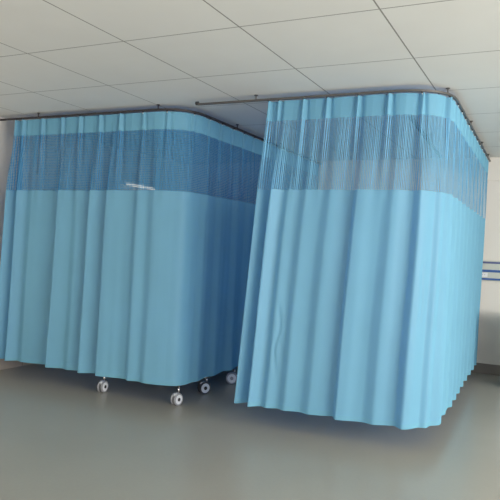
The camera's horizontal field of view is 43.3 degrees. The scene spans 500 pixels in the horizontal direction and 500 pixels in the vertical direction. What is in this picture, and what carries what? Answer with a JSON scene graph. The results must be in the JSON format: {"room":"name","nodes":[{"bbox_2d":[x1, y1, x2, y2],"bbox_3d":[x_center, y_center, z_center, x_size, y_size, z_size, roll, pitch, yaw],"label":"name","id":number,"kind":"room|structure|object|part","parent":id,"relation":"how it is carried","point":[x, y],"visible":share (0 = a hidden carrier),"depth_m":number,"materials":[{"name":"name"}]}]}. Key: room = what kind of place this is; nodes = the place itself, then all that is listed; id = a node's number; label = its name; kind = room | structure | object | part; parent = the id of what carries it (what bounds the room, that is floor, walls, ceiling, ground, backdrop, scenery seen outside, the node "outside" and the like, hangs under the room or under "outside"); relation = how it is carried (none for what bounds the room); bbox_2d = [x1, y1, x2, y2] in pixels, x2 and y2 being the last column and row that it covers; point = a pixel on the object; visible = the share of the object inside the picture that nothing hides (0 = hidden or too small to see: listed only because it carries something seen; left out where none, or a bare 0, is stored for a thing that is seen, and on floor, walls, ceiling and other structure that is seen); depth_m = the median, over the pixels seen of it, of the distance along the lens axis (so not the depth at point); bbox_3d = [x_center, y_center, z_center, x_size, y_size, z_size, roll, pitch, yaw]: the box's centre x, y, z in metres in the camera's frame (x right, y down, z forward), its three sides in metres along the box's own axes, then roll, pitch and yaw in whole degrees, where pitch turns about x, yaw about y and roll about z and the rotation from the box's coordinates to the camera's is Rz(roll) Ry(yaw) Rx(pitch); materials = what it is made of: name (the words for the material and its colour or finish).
{"room":"hospital room","nodes":[
{"label":"hospital room","id":0,"kind":"room"},
{"bbox_2d":[0,117,179,262],"bbox_3d":[-3.474,-0.089,5.362,0.150,2.730,10.620,3,0,26],"label":"wall","id":1,"kind":"structure","parent":0,"point":[6,127],"depth_m":7.40,"materials":[{"name":"paint"}]},
{"bbox_2d":[0,359,33,369],"bbox_3d":[-3.493,1.202,5.263,0.012,0.150,10.470,3,0,26],"label":"baseboard","id":2,"kind":"structure","parent":1,"relation":"attached to","point":[3,364],"depth_m":6.98,"materials":[{"name":"tile"}]},
{"bbox_2d":[120,180,154,189],"bbox_3d":[-1.577,-0.912,8.926,0.084,0.064,0.760,3,0,26],"label":"wall lamp","id":3,"kind":"object","parent":1,"relation":"attached to","point":[123,181],"visible":0.36,"depth_m":8.79,"materials":[{"name":"white plastic"}]},
{"bbox_2d":[0,0,499,163],"bbox_3d":[1.147,-1.288,3.147,10.290,0.100,10.620,3,0,26],"label":"ceiling","id":4,"kind":"structure","parent":0,"point":[58,57],"depth_m":4.25,"materials":[{"name":"tile"}]},
{"bbox_2d":[0,104,319,163],"bbox_3d":[-0.832,-1.315,7.792,2.372,0.055,3.646,3,0,26],"label":"rail","id":5,"kind":"object","parent":4,"relation":"attached to","point":[158,108],"visible":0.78,"depth_m":6.18,"materials":[{"name":"grey metal"}]},
{"bbox_2d":[0,110,318,385],"bbox_3d":[-0.802,-0.038,7.657,2.223,2.489,3.639,3,0,26],"label":"privacy curtain","id":6,"kind":"object","parent":5,"relation":"hanging from","point":[145,286],"visible":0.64,"depth_m":6.06,"materials":[{"name":"blue fabric"}]},
{"bbox_2d":[0,190,255,381],"bbox_3d":[-0.820,0.312,7.655,2.221,1.717,3.640,3,0,26],"label":"drape","id":7,"kind":"object","parent":6,"relation":"hanging from","point":[133,285],"depth_m":6.05,"materials":[{"name":"blue fabric"}]},
{"bbox_3d":[-0.767,-0.830,7.674,2.142,0.568,3.603,3,0,26],"label":"panel","id":8,"kind":"part","parent":6,"relation":"part of","materials":[{"name":"blue fabric"}]},
{"bbox_2d":[195,88,490,161],"bbox_3d":[1.299,-1.215,6.711,2.145,0.055,3.732,3,0,26],"label":"rail","id":9,"kind":"object","parent":4,"relation":"attached to","point":[447,93],"visible":1,"depth_m":5.05,"materials":[{"name":"metal"}]},
{"bbox_2d":[234,92,488,429],"bbox_3d":[1.870,0.095,6.030,4.033,2.504,1.339,2,0,-42],"label":"privacy curtain","id":10,"kind":"object","parent":9,"relation":"hanging from","point":[362,305],"visible":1,"depth_m":4.92,"materials":[{"name":"blue fabric"}]},
{"bbox_2d":[235,189,484,424],"bbox_3d":[1.848,0.446,6.026,4.012,1.732,1.337,2,0,-42],"label":"drape","id":11,"kind":"object","parent":10,"relation":"hanging from","point":[361,304],"depth_m":4.92,"materials":[{"name":"blue fabric"}]},
{"bbox_3d":[1.948,-0.701,6.060,3.938,0.568,1.273,2,0,-43],"label":"panel","id":12,"kind":"part","parent":10,"relation":"part of","materials":[{"name":"blue fabric"}]},
{"bbox_2d":[408,115,439,157],"bbox_3d":[1.928,-1.199,6.840,0.041,0.030,2.479,3,0,23],"label":"track","id":13,"kind":"object","parent":4,"relation":"attached to","point":[434,149],"visible":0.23,"depth_m":6.61,"materials":[{"name":"black metal"}]},
{"bbox_2d":[0,364,499,499],"bbox_3d":[1.019,1.538,3.155,10.290,0.100,10.620,3,0,26],"label":"floor","id":14,"kind":"structure","parent":0,"point":[62,437],"depth_m":4.60,"materials":[{"name":"plastic"}]},
{"bbox_2d":[97,377,182,405],"bbox_3d":[-0.509,0.897,6.947,0.911,1.020,2.468,3,0,26],"label":"hospital bed","id":15,"kind":"object","parent":14,"relation":"on","point":[102,386],"visible":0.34,"depth_m":5.72,"materials":[{"name":"silver metal"}]},
{"bbox_2d":[197,369,236,393],"bbox_3d":[-0.619,0.961,6.648,0.871,0.885,0.790,3,0,26],"label":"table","id":16,"kind":"object","parent":14,"relation":"on","point":[203,387],"visible":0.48,"depth_m":6.22,"materials":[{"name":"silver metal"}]},
{"bbox_2d":[180,181,499,364],"bbox_3d":[3.364,0.215,7.862,9.990,2.730,0.150,3,0,26],"label":"wall","id":17,"kind":"structure","parent":0,"point":[488,348],"depth_m":7.96,"materials":[{"name":"paint"}]},
{"bbox_2d":[179,157,499,181],"bbox_3d":[3.384,-1.005,7.785,9.990,0.290,0.015,3,0,26],"label":"trim","id":18,"kind":"structure","parent":17,"relation":"attached to","point":[494,165],"depth_m":8.54,"materials":[{"name":"paint"}]},
{"bbox_2d":[471,363,499,375],"bbox_3d":[3.275,1.512,7.791,9.978,0.130,0.012,3,0,26],"label":"baseboard","id":19,"kind":"structure","parent":17,"relation":"attached to","point":[482,368],"depth_m":7.93,"materials":[{"name":"rubber"}]},
{"bbox_2d":[482,260,499,280],"bbox_3d":[3.020,0.259,7.914,3.250,0.250,0.055,3,0,26],"label":"panel","id":20,"kind":"object","parent":17,"relation":"attached to","point":[490,270],"visible":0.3,"depth_m":7.89,"materials":[{"name":"plastic"}]}
]}

